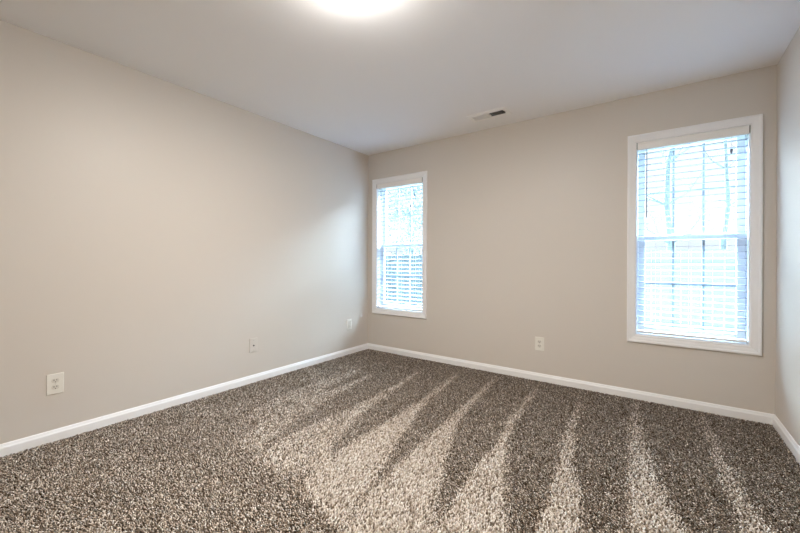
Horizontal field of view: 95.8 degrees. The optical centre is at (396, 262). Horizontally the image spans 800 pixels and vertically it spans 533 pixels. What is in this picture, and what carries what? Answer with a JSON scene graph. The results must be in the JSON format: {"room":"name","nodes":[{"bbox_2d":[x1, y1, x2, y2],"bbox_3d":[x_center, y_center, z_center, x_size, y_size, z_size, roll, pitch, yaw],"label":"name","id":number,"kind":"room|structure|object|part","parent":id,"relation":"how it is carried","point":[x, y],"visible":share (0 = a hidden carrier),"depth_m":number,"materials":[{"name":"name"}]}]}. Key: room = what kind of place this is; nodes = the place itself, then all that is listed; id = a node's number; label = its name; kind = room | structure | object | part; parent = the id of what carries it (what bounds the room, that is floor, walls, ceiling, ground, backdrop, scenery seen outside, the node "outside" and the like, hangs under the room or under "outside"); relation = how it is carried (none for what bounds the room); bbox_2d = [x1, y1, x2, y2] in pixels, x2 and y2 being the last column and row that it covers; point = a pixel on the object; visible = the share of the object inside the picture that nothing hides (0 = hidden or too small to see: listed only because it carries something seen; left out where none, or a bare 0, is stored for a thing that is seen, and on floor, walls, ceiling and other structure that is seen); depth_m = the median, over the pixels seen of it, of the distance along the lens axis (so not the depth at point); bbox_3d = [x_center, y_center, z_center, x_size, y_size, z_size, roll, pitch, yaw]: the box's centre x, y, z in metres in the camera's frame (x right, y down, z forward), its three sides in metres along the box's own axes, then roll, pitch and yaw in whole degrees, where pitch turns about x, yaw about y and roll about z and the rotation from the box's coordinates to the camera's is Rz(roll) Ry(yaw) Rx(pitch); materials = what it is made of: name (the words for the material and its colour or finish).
{"room":"empty bedroom","nodes":[
{"label":"empty bedroom","id":0,"kind":"room"},
{"bbox_2d":[0,20,367,443],"bbox_3d":[-1.755,-0.070,2.733,0.120,2.560,4.860,0,0,36],"label":"wall","id":1,"kind":"structure","parent":0,"point":[152,228],"depth_m":2.60,"materials":[{"name":"beige paint"}]},
{"bbox_2d":[46,372,63,395],"bbox_3d":[-2.072,0.733,2.192,0.008,0.122,0.078,0,0,36],"label":"wall outlet","id":2,"kind":"object","parent":1,"relation":"attached to","point":[54,383],"visible":1,"depth_m":2.19,"materials":[{"name":"white plastic"}]},
{"bbox_2d":[0,343,367,456],"bbox_3d":[-1.710,1.050,2.688,0.014,0.082,4.600,0,0,36],"label":"baseboard","id":3,"kind":"structure","parent":1,"relation":"attached to","point":[11,447],"depth_m":2.59,"materials":[{"name":"white paint"}]},
{"bbox_2d":[249,338,256,352],"bbox_3d":[-1.294,0.742,3.263,0.011,0.124,0.075,0,0,36],"label":"jack plate","id":4,"kind":"object","parent":1,"relation":"attached to","point":[252,342],"visible":1,"depth_m":3.25,"materials":[{"name":"plastic"}]},
{"bbox_2d":[347,319,351,329],"bbox_3d":[-0.564,0.726,4.273,0.007,0.120,0.079,0,0,36],"label":"switch plate","id":5,"kind":"object","parent":1,"relation":"attached to","point":[349,321],"visible":1,"depth_m":4.28,"materials":[{"name":"white plastic"}]},
{"bbox_2d":[0,379,798,532],"bbox_3d":[-0.258,1.157,1.635,3.603,0.120,4.600,0,0,36],"label":"floor","id":6,"kind":"structure","parent":0,"point":[357,379],"depth_m":1.72,"materials":[{"name":"brown carpet"}]},
{"bbox_2d":[0,349,799,532],"bbox_3d":[-0.257,1.085,1.635,3.572,0.023,4.569,0,0,36],"label":"carpet","id":7,"kind":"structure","parent":6,"relation":"on","point":[406,386],"depth_m":1.95,"materials":[{"name":"carpet"}]},
{"bbox_2d":[0,0,799,155],"bbox_3d":[-0.244,-1.423,1.637,3.843,0.160,4.860,0,0,36],"label":"ceiling","id":8,"kind":"structure","parent":0,"point":[369,77],"depth_m":2.28,"materials":[{"name":"white paint"}]},
{"bbox_2d":[343,0,366,1],"bbox_3d":[-0.208,-1.310,1.644,0.340,0.066,0.340,0,0,36],"label":"ceiling lamp","id":9,"kind":"object","parent":8,"relation":"attached to","point":[343,0],"visible":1,"depth_m":1.78,"materials":[{"name":"white glass"}]},
{"bbox_2d":[466,107,511,122],"bbox_3d":[0.833,-1.412,3.282,0.360,0.164,0.176,0,0,36],"label":"ceiling vent","id":10,"kind":"object","parent":8,"relation":"in","point":[502,111],"visible":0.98,"depth_m":3.28,"materials":[{"name":"white metal"}]},
{"bbox_2d":[368,64,776,413],"bbox_3d":[1.137,-0.063,3.551,3.603,2.560,0.140,0,0,36],"label":"wall","id":11,"kind":"structure","parent":0,"point":[527,220],"depth_m":3.24,"materials":[{"name":"beige paint"}]},
{"bbox_2d":[372,171,426,318],"bbox_3d":[0.060,-0.203,4.332,0.788,1.654,0.178,0,0,36],"label":"window","id":12,"kind":"structure","parent":11,"relation":"in","point":[378,247],"depth_m":4.43,"materials":[{"name":"white paint"}]},
{"bbox_2d":[377,177,422,310],"bbox_3d":[0.033,-0.210,4.295,0.666,1.512,0.072,0,0,36],"label":"window blind","id":13,"kind":"object","parent":12,"relation":"attached to","point":[415,180],"visible":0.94,"depth_m":4.28,"materials":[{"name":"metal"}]},
{"bbox_3d":[0.034,0.538,4.301,0.646,0.016,0.050,0,0,36],"label":"rail","id":14,"kind":"part","parent":13,"relation":"part of","materials":[{"name":"white plastic"}]},
{"bbox_3d":[0.036,-0.195,4.300,0.002,1.458,0.054,0,0,36],"label":"ladder cord","id":15,"kind":"part","parent":13,"relation":"part of","materials":[{"name":"white fabric"}]},
{"bbox_3d":[0.071,0.164,4.350,0.646,0.779,0.026,0,0,36],"label":"sash","id":16,"kind":"part","parent":12,"relation":"part of","materials":[{"name":"white plastic"}]},
{"bbox_3d":[0.091,-0.574,4.372,0.646,0.771,0.026,0,0,36],"label":"sash","id":17,"kind":"part","parent":12,"relation":"part of","materials":[{"name":"white plastic"}]},
{"bbox_2d":[535,337,543,350],"bbox_3d":[1.313,0.745,3.332,0.078,0.122,0.008,0,0,36],"label":"wall outlet","id":18,"kind":"object","parent":11,"relation":"attached to","point":[539,341],"visible":1,"depth_m":3.33,"materials":[{"name":"white plastic"}]},
{"bbox_2d":[368,343,774,424],"bbox_3d":[1.088,1.057,3.491,3.603,0.082,0.014,0,0,36],"label":"baseboard","id":19,"kind":"structure","parent":11,"relation":"attached to","point":[727,411],"depth_m":3.03,"materials":[{"name":"white paint"}]},
{"bbox_2d":[627,113,762,355],"bbox_3d":[2.226,-0.193,2.763,0.780,1.654,0.178,0,0,36],"label":"window","id":20,"kind":"structure","parent":11,"relation":"in","point":[753,245],"depth_m":2.64,"materials":[{"name":"white paint"}]},
{"bbox_3d":[2.256,-0.565,2.803,0.638,0.771,0.026,0,0,36],"label":"sash","id":21,"kind":"part","parent":20,"relation":"part of","materials":[{"name":"white plastic"}]},
{"bbox_3d":[2.237,0.174,2.780,0.638,0.779,0.026,0,0,36],"label":"sash","id":22,"kind":"part","parent":20,"relation":"part of","materials":[{"name":"white plastic"}]},
{"bbox_2d":[637,125,750,342],"bbox_3d":[2.199,-0.200,2.725,0.658,1.512,0.072,0,0,36],"label":"window blind","id":23,"kind":"object","parent":20,"relation":"attached to","point":[743,130],"visible":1,"depth_m":2.69,"materials":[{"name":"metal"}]},
{"bbox_3d":[2.038,-0.186,2.849,0.002,1.458,0.054,0,0,36],"label":"ladder cord","id":24,"kind":"part","parent":23,"relation":"part of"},
{"bbox_3d":[2.202,-0.186,2.730,0.002,1.458,0.054,0,0,36],"label":"ladder cord","id":25,"kind":"part","parent":23,"relation":"part of","materials":[{"name":"white fabric"}]},
{"bbox_3d":[2.200,0.548,2.732,0.638,0.016,0.050,0,0,36],"label":"rail","id":26,"kind":"part","parent":23,"relation":"part of","materials":[{"name":"white plastic"}]},
{"bbox_3d":[2.366,-0.185,2.611,0.002,1.458,0.054,0,0,36],"label":"ladder cord","id":27,"kind":"part","parent":23,"relation":"part of","materials":[{"name":"white fabric"}]},
{"bbox_2d":[775,27,799,445],"bbox_3d":[1.259,-0.056,0.548,0.120,2.560,4.860,0,0,36],"label":"wall","id":28,"kind":"structure","parent":0,"point":[787,357],"depth_m":2.20,"materials":[{"name":"beige paint"}]},
{"bbox_2d":[773,415,799,464],"bbox_3d":[1.196,1.063,0.582,0.014,0.082,4.600,0,0,36],"label":"baseboard","id":29,"kind":"structure","parent":28,"relation":"attached to","point":[778,426],"depth_m":2.17,"materials":[{"name":"white paint"}]},
{"label":"outside","id":30,"kind":"structure","parent":0,"visible":0},
{"bbox_2d":[660,286,723,326],"bbox_3d":[10.138,1.697,15.645,32.000,0.100,29.710,0,0,36],"label":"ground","id":31,"kind":"structure","parent":30,"point":[701,286],"depth_m":12.83,"materials":[{"name":"white"}]},
{"bbox_2d":[385,255,421,305],"bbox_3d":[0.423,0.655,10.327,10.600,1.950,0.165,0,0,36],"label":"fence","id":32,"kind":"object","parent":31,"relation":"on","point":[403,263],"visible":0.07,"depth_m":10.55,"materials":[{"name":"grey wood"}]},
{"bbox_3d":[0.448,-0.015,10.357,10.500,0.090,0.044,0,0,36],"label":"rail","id":33,"kind":"part","parent":32,"relation":"part of","materials":[{"name":"white wood"}]},
{"bbox_3d":[0.444,1.235,10.360,10.500,0.090,0.044,0,0,36],"label":"rail","id":34,"kind":"part","parent":32,"relation":"part of","materials":[{"name":"white wood"}]},
{"bbox_2d":[645,249,734,332],"bbox_3d":[5.353,0.672,6.819,1.520,1.840,0.060,0,0,36],"label":"window pane","id":35,"kind":"object","parent":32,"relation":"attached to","point":[709,253],"visible":0.53,"depth_m":6.74,"materials":[{"name":"glass"}]},
{"bbox_3d":[5.348,0.052,6.809,1.520,0.100,0.039,0,0,36],"label":"rail","id":36,"kind":"part","parent":35,"relation":"part of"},
{"bbox_3d":[5.345,1.202,6.812,1.520,0.100,0.039,0,0,36],"label":"rail","id":37,"kind":"part","parent":35,"relation":"part of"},
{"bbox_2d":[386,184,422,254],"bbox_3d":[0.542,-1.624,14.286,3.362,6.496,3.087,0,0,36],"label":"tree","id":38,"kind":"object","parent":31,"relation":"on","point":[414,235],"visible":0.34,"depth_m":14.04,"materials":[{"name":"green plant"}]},
{"bbox_2d":[645,145,707,322],"bbox_3d":[7.128,-1.941,9.889,1.875,7.186,2.286,0,0,-22],"label":"tree","id":39,"kind":"object","parent":31,"relation":"on","point":[669,159],"visible":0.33,"depth_m":9.52,"materials":[{"name":"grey plant"}]},
{"bbox_2d":[697,140,735,248],"bbox_3d":[10.891,-2.386,12.140,1.908,8.091,2.124,0,0,36],"label":"tree","id":40,"kind":"object","parent":31,"relation":"on","point":[728,196],"visible":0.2,"depth_m":12.04,"materials":[{"name":"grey plant"}]},
{"bbox_2d":[735,249,735,332],"bbox_3d":[9.370,0.696,3.843,8.500,1.950,0.165,0,0,36],"label":"fence","id":41,"kind":"object","parent":31,"relation":"on","point":[735,249],"visible":0.02,"depth_m":6.33,"materials":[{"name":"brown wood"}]}
]}

